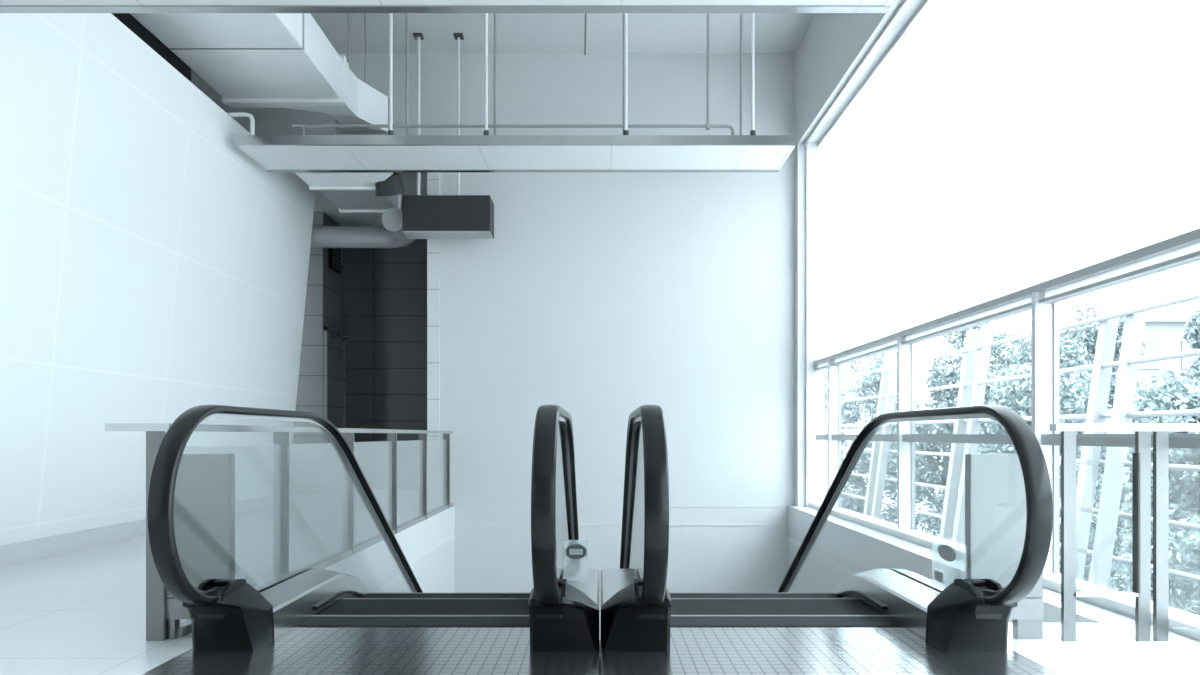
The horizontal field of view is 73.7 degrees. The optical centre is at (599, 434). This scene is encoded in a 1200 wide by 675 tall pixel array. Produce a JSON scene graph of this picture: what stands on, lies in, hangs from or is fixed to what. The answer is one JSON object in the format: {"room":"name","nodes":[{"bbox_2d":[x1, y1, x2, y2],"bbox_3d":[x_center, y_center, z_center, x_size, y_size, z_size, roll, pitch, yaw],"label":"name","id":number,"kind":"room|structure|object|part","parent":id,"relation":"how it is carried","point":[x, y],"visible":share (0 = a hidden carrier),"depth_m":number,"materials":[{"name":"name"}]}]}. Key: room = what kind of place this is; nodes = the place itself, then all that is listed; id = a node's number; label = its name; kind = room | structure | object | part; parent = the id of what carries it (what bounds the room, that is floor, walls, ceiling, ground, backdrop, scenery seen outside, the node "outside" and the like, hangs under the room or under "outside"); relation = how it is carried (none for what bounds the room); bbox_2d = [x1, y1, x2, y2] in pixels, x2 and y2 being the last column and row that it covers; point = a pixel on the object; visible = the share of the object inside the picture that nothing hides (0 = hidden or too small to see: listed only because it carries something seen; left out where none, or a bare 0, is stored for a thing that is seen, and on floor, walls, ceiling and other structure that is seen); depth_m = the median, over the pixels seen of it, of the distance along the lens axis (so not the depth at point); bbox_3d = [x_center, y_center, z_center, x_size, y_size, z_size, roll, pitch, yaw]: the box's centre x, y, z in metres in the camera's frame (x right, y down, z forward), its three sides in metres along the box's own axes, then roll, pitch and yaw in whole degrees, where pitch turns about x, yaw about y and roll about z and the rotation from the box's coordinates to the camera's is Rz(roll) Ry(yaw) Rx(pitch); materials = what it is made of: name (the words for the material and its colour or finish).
{"room":"escalator landing","nodes":[
{"label":"escalator landing","id":0,"kind":"room"},
{"bbox_2d":[111,13,190,81],"bbox_3d":[-4.775,-1.790,2.750,0.150,5.200,13.500,0,0,0],"label":"wall","id":1,"kind":"structure","parent":0,"point":[127,19],"depth_m":8.43,"materials":[{"name":"grey metal"}]},
{"bbox_2d":[0,13,315,545],"bbox_3d":[-3.611,-1.045,2.730,0.498,3.710,13.460,0,0,0],"label":"wall","id":2,"kind":"structure","parent":0,"point":[152,270],"depth_m":5.86,"materials":[{"name":"white paint"}]},
{"bbox_2d":[0,493,289,566],"bbox_3d":[-3.685,0.745,2.730,0.030,0.130,13.460,0,0,0],"label":"baseboard","id":3,"kind":"structure","parent":2,"relation":"attached to","point":[23,551],"depth_m":5.66,"materials":[{"name":"white paint"}]},
{"bbox_2d":[226,112,254,134],"bbox_3d":[-3.290,-2.800,7.250,0.320,0.250,0.040,0,0,0],"label":"pipe","id":4,"kind":"object","parent":2,"relation":"attached to","point":[230,114],"visible":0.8,"depth_m":7.24,"materials":[{"name":"white metal"}]},
{"bbox_2d":[289,211,342,492],"bbox_3d":[-4.577,-1.150,10.750,1.445,3.920,2.700,0,0,0],"label":"wall","id":5,"kind":"structure","parent":0,"point":[324,292],"depth_m":11.13,"materials":[{"name":"white paint"}]},
{"bbox_2d":[328,248,341,273],"bbox_3d":[-3.819,-2.555,11.550,0.068,0.370,0.400,0,0,0],"label":"air vent","id":6,"kind":"object","parent":5,"relation":"in","point":[334,254],"visible":0.9,"depth_m":11.46,"materials":[{"name":"black metal"}]},
{"bbox_2d":[323,327,353,492],"bbox_3d":[-3.676,-0.355,11.565,0.353,2.330,0.850,0,0,0],"label":"door","id":7,"kind":"structure","parent":5,"relation":"in","point":[334,341],"depth_m":11.50,"materials":[{"name":"grey metal"}]},
{"bbox_3d":[-3.785,-1.450,11.890,0.090,0.080,0.060,0,0,0],"label":"handle","id":8,"kind":"part","parent":7,"relation":"part of","materials":[{"name":"grey metal"}]},
{"bbox_2d":[314,172,426,225],"bbox_3d":[-3.350,-3.175,10.775,3.700,0.130,2.750,0,0,0],"label":"ceiling","id":9,"kind":"structure","parent":0,"point":[322,203],"depth_m":10.98,"materials":[{"name":"paint"}]},
{"bbox_2d":[343,239,426,488],"bbox_3d":[-3.350,-1.015,12.075,3.700,4.250,0.150,0,0,0],"label":"wall","id":10,"kind":"structure","parent":0,"point":[385,289],"depth_m":12.00,"materials":[{"name":"grey tile"}]},
{"bbox_2d":[373,536,454,592],"bbox_3d":[-1.735,3.135,8.600,0.130,3.950,10.800,0,0,0],"label":"wall","id":11,"kind":"structure","parent":0,"point":[435,572],"depth_m":8.07,"materials":[{"name":"white paint"}]},
{"bbox_2d":[191,53,794,639],"bbox_3d":[-1.085,-0.940,9.300,7.230,6.900,0.200,0,0,0],"label":"wall","id":12,"kind":"structure","parent":0,"point":[599,297],"depth_m":9.20,"materials":[{"name":"white paint"}]},
{"bbox_2d":[427,172,439,505],"bbox_3d":[-1.910,-1.150,9.335,0.140,3.920,0.330,0,0,0],"label":"trim column","id":13,"kind":"structure","parent":12,"relation":"attached to","point":[433,178],"depth_m":9.17,"materials":[{"name":"white tile"}]},
{"bbox_2d":[455,506,787,525],"bbox_3d":[0.245,0.931,9.197,3.830,0.227,0.006,0,0,0],"label":"trim","id":14,"kind":"structure","parent":12,"relation":"attached to","point":[455,506],"depth_m":9.19,"materials":[{"name":"white paint"}]},
{"bbox_2d":[310,13,814,52],"bbox_3d":[-1.100,-4.465,2.700,7.400,0.150,13.600,0,0,0],"label":"ceiling","id":15,"kind":"structure","parent":0,"point":[515,32],"depth_m":8.70,"materials":[{"name":"paint"}]},
{"bbox_2d":[347,13,349,63],"bbox_3d":[-2.515,-4.015,8.000,0.026,0.750,0.018,0,0,0],"label":"cable","id":16,"kind":"object","parent":15,"relation":"hanging from","point":[348,13],"visible":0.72,"depth_m":7.99,"materials":[{"name":"grey plastic"}]},
{"bbox_2d":[130,13,388,133],"bbox_3d":[-2.915,-3.395,4.665,1.390,0.450,7.730,0,0,0],"label":"air duct","id":17,"kind":"object","parent":16,"relation":"hanging from","point":[252,60],"visible":0.84,"depth_m":6.97,"materials":[{"name":"metal"}]},
{"bbox_2d":[364,13,366,82],"bbox_3d":[-2.433,-4.015,8.300,0.026,0.750,0.018,0,0,0],"label":"cable","id":18,"kind":"object","parent":15,"relation":"hanging from","point":[364,13],"visible":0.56,"depth_m":8.29,"materials":[{"name":"grey plastic"}]},
{"bbox_2d":[0,0,893,12],"bbox_3d":[-0.897,-3.268,3.698,4.706,2.244,0.744,0,0,0],"label":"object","id":19,"kind":"object","parent":15,"relation":"hanging from","point":[6,6],"visible":1,"depth_m":4.01,"materials":[{"name":"metal"}]},
{"bbox_3d":[-0.897,-2.186,4.040,4.706,0.079,0.060,0,0,0],"label":"trim","id":20,"kind":"part","parent":19,"relation":"part of","materials":[{"name":"paint"}]},
{"bbox_3d":[1.441,-2.190,3.679,0.030,0.080,0.662,0,0,0],"label":"trim","id":21,"kind":"part","parent":19,"relation":"part of","materials":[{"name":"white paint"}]},
{"bbox_2d":[402,33,493,238],"bbox_3d":[-1.636,-3.273,8.670,0.935,2.233,0.340,0,0,0],"label":"hanging sign","id":22,"kind":"object","parent":15,"relation":"hanging from","point":[458,216],"visible":1,"depth_m":8.50,"materials":[{"name":"grey metal"}]},
{"bbox_2d":[295,172,414,247],"bbox_3d":[-2.890,-2.570,8.875,1.719,0.700,1.830,0,0,0],"label":"air duct","id":23,"kind":"object","parent":22,"relation":"attached to","point":[351,192],"visible":0.71,"depth_m":8.80,"materials":[{"name":"metal"}]},
{"bbox_3d":[-1.991,-3.470,8.780,0.037,1.840,0.037,0,0,23],"label":"hanger rod","id":24,"kind":"part","parent":22,"relation":"part of","materials":[{"name":"white metal"}]},
{"bbox_3d":[-1.991,-4.375,8.780,0.100,0.030,0.100,0,0,0],"label":"ceiling plate","id":25,"kind":"part","parent":22,"relation":"part of","materials":[{"name":"grey metal"}]},
{"bbox_3d":[-1.636,-2.163,8.652,0.925,0.012,0.295,0,0,0],"label":"panel","id":26,"kind":"part","parent":22,"relation":"part of","materials":[{"name":"grey metal"}]},
{"bbox_3d":[-1.551,-4.375,8.780,0.100,0.030,0.100,0,0,0],"label":"ceiling plate","id":27,"kind":"part","parent":22,"relation":"part of","materials":[{"name":"grey metal"}]},
{"bbox_3d":[-1.551,-3.470,8.780,0.022,1.840,0.022,0,0,-23],"label":"hanger rod","id":28,"kind":"part","parent":22,"relation":"part of","materials":[{"name":"white metal"}]},
{"bbox_2d":[292,13,734,134],"bbox_3d":[-0.813,-3.530,7.550,4.174,1.720,0.040,0,0,0],"label":"conduit pipe","id":29,"kind":"object","parent":15,"relation":"hanging from","point":[707,125],"visible":0.84,"depth_m":7.54,"materials":[{"name":"grey metal"}]},
{"bbox_2d":[235,13,795,171],"bbox_3d":[-0.755,-3.493,7.538,5.030,1.794,0.744,0,0,0],"label":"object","id":30,"kind":"object","parent":15,"relation":"hanging from","point":[390,152],"visible":1,"depth_m":7.35,"materials":[{"name":"metal"}]},
{"bbox_3d":[-3.255,-2.640,7.519,0.030,0.080,0.662,0,0,0],"label":"trim","id":31,"kind":"part","parent":30,"relation":"part of","materials":[{"name":"white paint"}]},
{"bbox_3d":[-1.894,-3.530,7.250,0.026,1.720,0.026,0,0,22],"label":"hanger rod","id":32,"kind":"part","parent":30,"relation":"part of","materials":[{"name":"white metal"}]},
{"bbox_3d":[-1.894,-3.530,7.850,0.026,1.720,0.026,0,0,-22],"label":"hanger rod","id":33,"kind":"part","parent":30,"relation":"part of","materials":[{"name":"grey metal"}]},
{"bbox_3d":[-1.030,-3.530,7.250,0.026,1.720,0.026,0,0,-22],"label":"hanger rod","id":34,"kind":"part","parent":30,"relation":"part of","materials":[{"name":"white metal"}]},
{"bbox_3d":[-1.030,-3.530,7.850,0.026,1.720,0.026,0,0,22],"label":"hanger rod","id":35,"kind":"part","parent":30,"relation":"part of","materials":[{"name":"grey metal"}]},
{"bbox_3d":[-0.755,-2.643,7.177,5.030,0.085,0.022,0,0,0],"label":"trim","id":36,"kind":"part","parent":30,"relation":"part of","materials":[{"name":"metal"}]},
{"bbox_3d":[-0.755,-2.635,7.880,5.030,0.079,0.060,0,0,0],"label":"trim","id":37,"kind":"part","parent":30,"relation":"part of","materials":[{"name":"metal"}]},
{"bbox_3d":[0.236,-3.530,7.850,0.026,1.720,0.026,0,0,-23],"label":"hanger rod","id":38,"kind":"part","parent":30,"relation":"part of","materials":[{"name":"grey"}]},
{"bbox_3d":[0.236,-3.530,7.250,0.026,1.720,0.026,0,0,-23],"label":"hanger rod","id":39,"kind":"part","parent":30,"relation":"part of","materials":[{"name":"white metal"}]},
{"bbox_3d":[1.386,-3.530,7.850,0.026,1.720,0.026,0,0,22],"label":"hanger rod","id":40,"kind":"part","parent":30,"relation":"part of","materials":[{"name":"grey metal"}]},
{"bbox_3d":[1.386,-3.530,7.250,0.026,1.720,0.026,0,0,-22],"label":"hanger rod","id":41,"kind":"part","parent":30,"relation":"part of","materials":[{"name":"white metal"}]},
{"bbox_3d":[1.745,-2.640,7.519,0.030,0.080,0.662,0,0,0],"label":"trim","id":42,"kind":"part","parent":30,"relation":"part of","materials":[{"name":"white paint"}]},
{"bbox_2d":[584,13,586,54],"bbox_3d":[-0.126,-3.857,7.000,0.026,1.065,0.018,0,0,0],"label":"hanging cable","id":43,"kind":"object","parent":15,"relation":"hanging from","point":[585,13],"visible":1,"depth_m":6.99,"materials":[{"name":"grey plastic"}]},
{"bbox_2d":[0,489,1199,674],"bbox_3d":[-1.365,0.985,4.100,7.670,0.350,16.200,0,0,0],"label":"floor","id":44,"kind":"structure","parent":0,"point":[82,611],"depth_m":4.28,"materials":[{"name":"white tile"}]},
{"bbox_2d":[166,454,234,638],"bbox_3d":[-1.625,0.443,3.190,0.320,0.735,0.050,0,0,0],"label":"barrier panel","id":45,"kind":"object","parent":44,"relation":"on","point":[204,494],"visible":0.5,"depth_m":3.17,"materials":[{"name":"clear glass"}]},
{"bbox_3d":[-1.667,0.689,3.190,0.235,0.083,0.050,0,0,0],"label":"panel","id":46,"kind":"part","parent":45,"relation":"part of","materials":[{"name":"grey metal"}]},
{"bbox_2d":[105,423,453,640],"bbox_3d":[-1.794,0.383,6.110,0.252,0.855,6.020,0,0,0],"label":"guard railing","id":47,"kind":"object","parent":44,"relation":"on","point":[155,432],"visible":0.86,"depth_m":4.27,"materials":[{"name":"metal"}]},
{"bbox_3d":[-1.750,0.398,3.154,0.070,0.825,0.017,0,0,0],"label":"post","id":48,"kind":"part","parent":47,"relation":"part of","materials":[{"name":"metal"}]},
{"bbox_3d":[-1.795,-0.030,6.110,0.250,0.030,6.020,0,0,0],"label":"rail","id":49,"kind":"part","parent":47,"relation":"part of","materials":[{"name":"metal"}]},
{"bbox_3d":[-1.705,0.398,4.280,0.074,0.825,0.024,0,0,0],"label":"post","id":50,"kind":"part","parent":47,"relation":"part of","materials":[{"name":"metal"}]},
{"bbox_3d":[-1.698,0.790,6.160,0.054,0.040,5.920,0,0,0],"label":"rail","id":51,"kind":"part","parent":47,"relation":"part of","materials":[{"name":"metal"}]},
{"bbox_3d":[-1.705,0.398,5.420,0.074,0.825,0.024,0,0,0],"label":"post","id":52,"kind":"part","parent":47,"relation":"part of","materials":[{"name":"metal"}]},
{"bbox_3d":[-1.705,0.398,6.560,0.074,0.825,0.024,0,0,0],"label":"post","id":53,"kind":"part","parent":47,"relation":"part of","materials":[{"name":"metal"}]},
{"bbox_3d":[-1.705,0.398,7.700,0.074,0.825,0.024,0,0,0],"label":"post","id":54,"kind":"part","parent":47,"relation":"part of","materials":[{"name":"metal"}]},
{"bbox_3d":[-1.705,0.398,8.880,0.074,0.825,0.024,0,0,0],"label":"post","id":55,"kind":"part","parent":47,"relation":"part of","materials":[{"name":"metal"}]},
{"bbox_2d":[965,454,1043,638],"bbox_3d":[1.610,0.443,3.190,0.290,0.735,0.050,0,0,0],"label":"barrier panel","id":56,"kind":"object","parent":44,"relation":"on","point":[995,494],"visible":0.56,"depth_m":3.17,"materials":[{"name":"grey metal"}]},
{"bbox_3d":[1.653,0.689,3.190,0.205,0.083,0.050,0,0,0],"label":"panel","id":57,"kind":"part","parent":56,"relation":"part of","materials":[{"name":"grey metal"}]},
{"bbox_2d":[1041,423,1199,640],"bbox_3d":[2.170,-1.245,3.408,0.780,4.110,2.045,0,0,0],"label":"railing","id":58,"kind":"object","parent":44,"relation":"on","point":[1181,622],"depth_m":3.14,"materials":[{"name":"grey metal"}]},
{"bbox_3d":[1.845,0.398,3.150,0.048,0.825,0.020,0,0,0],"label":"post","id":59,"kind":"part","parent":58,"relation":"part of","materials":[{"name":"metal"}]},
{"bbox_3d":[1.989,0.627,3.150,0.258,0.015,0.020,0,0,0],"label":"kick rail","id":60,"kind":"part","parent":58,"relation":"part of","materials":[{"name":"white metal"}]},
{"bbox_3d":[2.470,0.025,3.430,0.100,0.060,1.920,0,0,0],"label":"rail","id":61,"kind":"part","parent":58,"relation":"part of","materials":[{"name":"silver metal"}]},
{"bbox_3d":[2.440,0.785,3.425,0.160,0.050,2.010,0,0,0],"label":"sill","id":62,"kind":"part","parent":58,"relation":"part of","materials":[{"name":"white paint"}]},
{"bbox_3d":[2.070,0.383,3.145,0.580,0.855,0.050,0,0,0],"label":"guard railing","id":63,"kind":"part","parent":58,"relation":"part of","materials":[{"name":"clear glass"}]},
{"bbox_3d":[2.070,-0.030,3.145,0.580,0.030,0.050,0,0,0],"label":"rail","id":64,"kind":"part","parent":58,"relation":"part of","materials":[{"name":"silver metal"}]},
{"bbox_3d":[2.138,0.398,3.150,0.048,0.825,0.020,0,0,0],"label":"post","id":65,"kind":"part","parent":58,"relation":"part of","materials":[{"name":"metal"}]},
{"bbox_3d":[2.208,0.398,3.150,0.048,0.825,0.020,0,0,0],"label":"post","id":66,"kind":"part","parent":58,"relation":"part of","materials":[{"name":"metal"}]},
{"bbox_2d":[599,658,600,674],"bbox_3d":[0.250,3.760,14.075,4.100,2.700,0.150,0,0,0],"label":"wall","id":67,"kind":"structure","parent":0,"point":[599,658],"depth_m":14.00,"materials":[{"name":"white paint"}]},
{"bbox_2d":[788,536,855,592],"bbox_3d":[2.230,3.135,8.725,0.140,3.950,10.550,0,0,0],"label":"wall","id":68,"kind":"structure","parent":0,"point":[819,573],"depth_m":8.02,"materials":[{"name":"white paint"}]},
{"bbox_2d":[795,0,923,146],"bbox_3d":[2.380,-3.845,2.600,0.280,1.090,13.200,0,0,0],"label":"wall","id":69,"kind":"structure","parent":0,"point":[832,45],"depth_m":7.81,"materials":[{"name":"paint"}]},
{"bbox_2d":[795,144,805,506],"bbox_3d":[2.285,-0.395,9.130,0.090,5.810,0.140,0,0,0],"label":"trim","id":70,"kind":"structure","parent":69,"relation":"attached to","point":[800,151],"depth_m":9.06,"materials":[{"name":"white paint"}]},
{"bbox_2d":[809,360,840,509],"bbox_3d":[2.460,-1.245,8.693,0.200,4.110,0.655,0,0,0],"label":"window","id":71,"kind":"structure","parent":69,"relation":"in","point":[834,372],"depth_m":8.38,"materials":[{"name":"white paint"}]},
{"bbox_3d":[2.440,0.785,8.710,0.160,0.050,0.620,0,0,0],"label":"sill","id":72,"kind":"part","parent":71,"relation":"part of","materials":[{"name":"white paint"}]},
{"bbox_3d":[2.470,0.025,8.715,0.100,0.060,0.530,0,0,0],"label":"rail","id":73,"kind":"part","parent":71,"relation":"part of","materials":[{"name":"silver metal"}]},
{"bbox_2d":[803,0,927,146],"bbox_3d":[2.400,-3.275,2.525,0.200,0.050,13.050,0,0,0],"label":"trim","id":74,"kind":"structure","parent":69,"relation":"attached to","point":[904,3],"depth_m":7.09,"materials":[{"name":"silver metal"}]},
{"bbox_2d":[830,337,914,534],"bbox_3d":[2.460,-1.245,7.402,0.200,4.110,1.995,0,0,0],"label":"window","id":75,"kind":"structure","parent":69,"relation":"in","point":[905,353],"depth_m":6.42,"materials":[{"name":"white paint"}]},
{"bbox_3d":[2.440,0.785,7.420,0.160,0.050,1.960,0,0,0],"label":"sill","id":76,"kind":"part","parent":75,"relation":"part of","materials":[{"name":"white paint"}]},
{"bbox_3d":[2.470,0.025,7.425,0.100,0.060,1.870,0,0,0],"label":"rail","id":77,"kind":"part","parent":75,"relation":"part of","materials":[{"name":"silver metal"}]},
{"bbox_2d":[806,142,1199,572],"bbox_3d":[2.445,-1.095,2.650,0.230,4.410,13.100,0,0,0],"label":"window","id":78,"kind":"structure","parent":69,"relation":"in","point":[1044,316],"depth_m":4.83,"materials":[{"name":"white paint"}]},
{"bbox_3d":[2.440,0.785,5.435,0.160,0.050,2.010,0,0,0],"label":"sill","id":79,"kind":"part","parent":78,"relation":"part of","materials":[{"name":"white paint"}]},
{"bbox_3d":[2.470,0.025,5.440,0.100,0.060,1.920,0,0,0],"label":"rail","id":80,"kind":"part","parent":78,"relation":"part of","materials":[{"name":"silver metal"}]},
{"bbox_2d":[818,0,1199,359],"bbox_3d":[2.455,-2.040,2.565,0.020,2.420,12.930,0,0,0],"label":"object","id":81,"kind":"structure","parent":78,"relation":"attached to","point":[998,148],"depth_m":4.93,"materials":[{"name":"white paint"}]},
{"bbox_2d":[818,242,1199,367],"bbox_3d":[2.457,-0.767,2.575,0.003,0.045,12.950,0,0,0],"label":"strip","id":82,"kind":"object","parent":78,"relation":"on","point":[1195,247],"visible":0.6,"depth_m":4.25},
{"bbox_3d":[0.250,5.160,8.100,4.100,0.100,12.000,0,0,0],"label":"floor","id":83,"kind":"structure","parent":0,"visible":0},
{"bbox_2d":[142,405,598,674],"bbox_3d":[-0.777,2.742,7.288,1.546,5.709,10.177,0,0,0],"label":"escalator","id":84,"kind":"object","parent":83,"relation":"on","point":[310,621],"visible":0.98,"depth_m":3.00,"materials":[{"name":"black rubber"}]},
{"bbox_3d":[-1.435,2.372,7.380,0.080,4.969,9.575,0,0,0],"label":"handrail","id":85,"kind":"part","parent":84,"relation":"part of","materials":[{"name":"black rubber"}]},
{"bbox_3d":[-0.777,0.960,2.790,1.546,0.300,1.180,0,0,0],"label":"landing plate","id":86,"kind":"part","parent":84,"relation":"part of","materials":[{"name":"metal"}]},
{"bbox_3d":[-0.774,0.858,3.466,1.018,0.104,0.168,0,0,0],"label":"comb plate","id":87,"kind":"part","parent":84,"relation":"part of","materials":[{"name":"metal"}]},
{"bbox_3d":[-0.185,2.372,7.380,0.080,4.969,9.575,0,0,0],"label":"handrail","id":88,"kind":"part","parent":84,"relation":"part of","materials":[{"name":"black rubber"}]},
{"bbox_3d":[-0.185,2.444,7.223,0.010,5.006,9.154,0,0,0],"label":"balustrade glass","id":89,"kind":"part","parent":84,"relation":"part of","materials":[{"name":"clear glass"}]},
{"bbox_2d":[565,544,586,575],"bbox_3d":[-0.110,0.568,3.615,0.110,0.185,0.017,0,0,0],"label":"notice","id":90,"kind":"object","parent":84,"relation":"on","point":[574,551],"visible":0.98,"depth_m":3.61,"materials":[{"name":"grey plastic"}]},
{"bbox_2d":[601,405,1057,674],"bbox_3d":[0.777,2.742,7.288,1.546,5.709,10.177,0,0,0],"label":"escalator","id":91,"kind":"object","parent":83,"relation":"on","point":[880,621],"visible":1,"depth_m":3.01,"materials":[{"name":"black rubber"}]},
{"bbox_3d":[0.185,2.444,7.223,0.010,5.006,9.154,0,0,0],"label":"balustrade glass","id":92,"kind":"part","parent":91,"relation":"part of","materials":[{"name":"clear glass"}]},
{"bbox_3d":[0.185,2.372,7.380,0.080,4.969,9.575,0,0,0],"label":"handrail","id":93,"kind":"part","parent":91,"relation":"part of","materials":[{"name":"black rubber"}]},
{"bbox_3d":[0.774,0.858,3.466,1.018,0.104,0.168,0,0,0],"label":"comb plate","id":94,"kind":"part","parent":91,"relation":"part of","materials":[{"name":"metal"}]},
{"bbox_3d":[0.777,0.960,2.790,1.546,0.300,1.180,0,0,0],"label":"landing plate","id":95,"kind":"part","parent":91,"relation":"part of","materials":[{"name":"metal"}]},
{"bbox_3d":[1.435,2.372,7.380,0.080,4.969,9.575,0,0,0],"label":"handrail","id":96,"kind":"part","parent":91,"relation":"part of","materials":[{"name":"black rubber"}]},
{"bbox_2d":[934,537,960,582],"bbox_3d":[1.427,0.535,3.280,0.004,0.210,0.320,0,0,0],"label":"sticker","id":97,"kind":"object","parent":91,"relation":"attached to","point":[946,552],"visible":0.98,"depth_m":3.31,"materials":[{"name":"grey plastic"}]},
{"label":"outside","id":98,"kind":"structure","parent":0,"visible":0},
{"bbox_2d":[846,492,1127,591],"bbox_3d":[31.300,5.110,27.500,57.400,0.200,85.000,0,0,0],"label":"ground","id":99,"kind":"structure","parent":98,"point":[919,505],"depth_m":56.05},
{"bbox_2d":[824,371,853,506],"bbox_3d":[7.700,1.047,28.798,3.088,7.935,3.323,0,0,-30],"label":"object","id":100,"kind":"object","parent":99,"relation":"on","point":[826,375],"visible":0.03,"depth_m":28.07,"materials":[{"name":"grey plant"}]},
{"bbox_2d":[841,351,925,528],"bbox_3d":[8.312,1.102,23.982,3.028,7.825,3.120,0,0,0],"label":"tree","id":101,"kind":"object","parent":99,"relation":"on","point":[869,381],"visible":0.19,"depth_m":24.00,"materials":[{"name":"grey plant"}]},
{"bbox_2d":[885,347,998,540],"bbox_3d":[8.351,1.449,19.451,3.159,7.130,3.088,0,0,40],"label":"tree","id":102,"kind":"object","parent":99,"relation":"on","point":[942,376],"visible":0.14,"depth_m":19.00,"materials":[{"name":"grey plant"}]},
{"bbox_2d":[923,322,1030,510],"bbox_3d":[12.315,0.400,25.919,3.576,9.229,3.733,0,0,0],"label":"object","id":103,"kind":"object","parent":99,"relation":"on","point":[999,354],"visible":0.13,"depth_m":25.62,"materials":[{"name":"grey plant"}]},
{"bbox_2d":[824,282,1199,587],"bbox_3d":[4.735,1.785,10.500,0.890,6.450,27.000,0,0,0],"label":"exterior steel structure","id":104,"kind":"object","parent":99,"relation":"on","point":[1115,463],"visible":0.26,"depth_m":8.00,"materials":[{"name":"grey paint"}]},
{"bbox_3d":[4.735,1.785,17.480,0.942,6.450,0.146,0,0,15],"label":"post","id":105,"kind":"part","parent":104,"relation":"part of","materials":[{"name":"white metal"}]},
{"bbox_3d":[4.735,1.785,17.080,0.890,6.450,0.320,0,0,0],"label":"post","id":106,"kind":"part","parent":104,"relation":"part of","materials":[{"name":"white metal"}]},
{"bbox_3d":[4.735,1.785,14.280,0.942,6.450,0.146,0,0,15],"label":"post","id":107,"kind":"part","parent":104,"relation":"part of","materials":[{"name":"white metal"}]},
{"bbox_3d":[4.735,1.785,13.880,0.942,6.450,0.146,0,0,15],"label":"post","id":108,"kind":"part","parent":104,"relation":"part of","materials":[{"name":"white metal"}]},
{"bbox_3d":[4.735,1.785,11.080,0.942,6.450,0.146,0,0,15],"label":"post","id":109,"kind":"part","parent":104,"relation":"part of","materials":[{"name":"white metal"}]},
{"bbox_3d":[4.735,1.785,10.680,0.942,6.450,0.146,0,0,15],"label":"post","id":110,"kind":"part","parent":104,"relation":"part of","materials":[{"name":"white metal"}]},
{"bbox_3d":[5.000,-0.190,10.500,0.052,0.052,27.000,0,0,0],"label":"rail","id":111,"kind":"part","parent":104,"relation":"part of","materials":[{"name":"white metal"}]},
{"bbox_3d":[5.000,-0.690,10.500,0.052,0.052,27.000,0,0,0],"label":"rail","id":112,"kind":"part","parent":104,"relation":"part of","materials":[{"name":"white metal"}]},
{"bbox_3d":[5.000,-1.160,10.500,0.052,0.052,27.000,0,0,0],"label":"rail","id":113,"kind":"part","parent":104,"relation":"part of","materials":[{"name":"white metal"}]},
{"bbox_3d":[5.000,1.200,10.500,0.052,0.052,27.000,0,0,0],"label":"rail","id":114,"kind":"part","parent":104,"relation":"part of","materials":[{"name":"white metal"}]},
{"bbox_3d":[5.000,0.280,10.500,0.052,0.052,27.000,0,0,0],"label":"rail","id":115,"kind":"part","parent":104,"relation":"part of","materials":[{"name":"white metal"}]},
{"bbox_3d":[5.000,0.770,10.500,0.052,0.052,27.000,0,0,0],"label":"rail","id":116,"kind":"part","parent":104,"relation":"part of","materials":[{"name":"white metal"}]},
{"bbox_3d":[4.735,1.785,8.080,0.942,6.450,0.146,0,0,15],"label":"post","id":117,"kind":"part","parent":104,"relation":"part of","materials":[{"name":"white metal"}]},
{"bbox_3d":[4.735,1.785,7.680,0.942,6.450,0.146,0,0,15],"label":"post","id":118,"kind":"part","parent":104,"relation":"part of","materials":[{"name":"white metal"}]},
{"bbox_2d":[977,362,1131,588],"bbox_3d":[8.219,1.825,14.844,2.949,6.378,2.603,0,0,8],"label":"tree","id":119,"kind":"object","parent":99,"relation":"on","point":[1006,398],"visible":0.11,"depth_m":14.76,"materials":[{"name":"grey plant"}]},
{"bbox_2d":[1028,301,1145,589],"bbox_3d":[12.301,0.778,20.545,3.158,8.472,3.319,0,0,0],"label":"tree","id":120,"kind":"object","parent":99,"relation":"on","point":[1072,359],"visible":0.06,"depth_m":19.93,"materials":[{"name":"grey plant"}]},
{"bbox_2d":[1013,314,1199,552],"bbox_3d":[28.000,-0.040,38.000,12.600,10.100,8.600,0,0,0],"label":"apartment building","id":121,"kind":"structure","parent":99,"relation":"on","point":[1163,333],"depth_m":34.00,"materials":[{"name":"grey"}]},
{"bbox_2d":[1098,371,1199,615],"bbox_3d":[8.463,2.044,10.892,2.288,5.940,2.647,0,0,-13],"label":"tree","id":122,"kind":"object","parent":99,"relation":"on","point":[1184,543],"visible":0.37,"depth_m":11.02,"materials":[{"name":"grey plant"}]},
{"bbox_2d":[1151,309,1199,606],"bbox_3d":[12.318,1.156,15.356,3.363,7.716,2.976,0,0,0],"label":"tree","id":123,"kind":"object","parent":99,"relation":"on","point":[1193,330],"visible":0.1,"depth_m":15.37,"materials":[{"name":"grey plant"}]}
]}

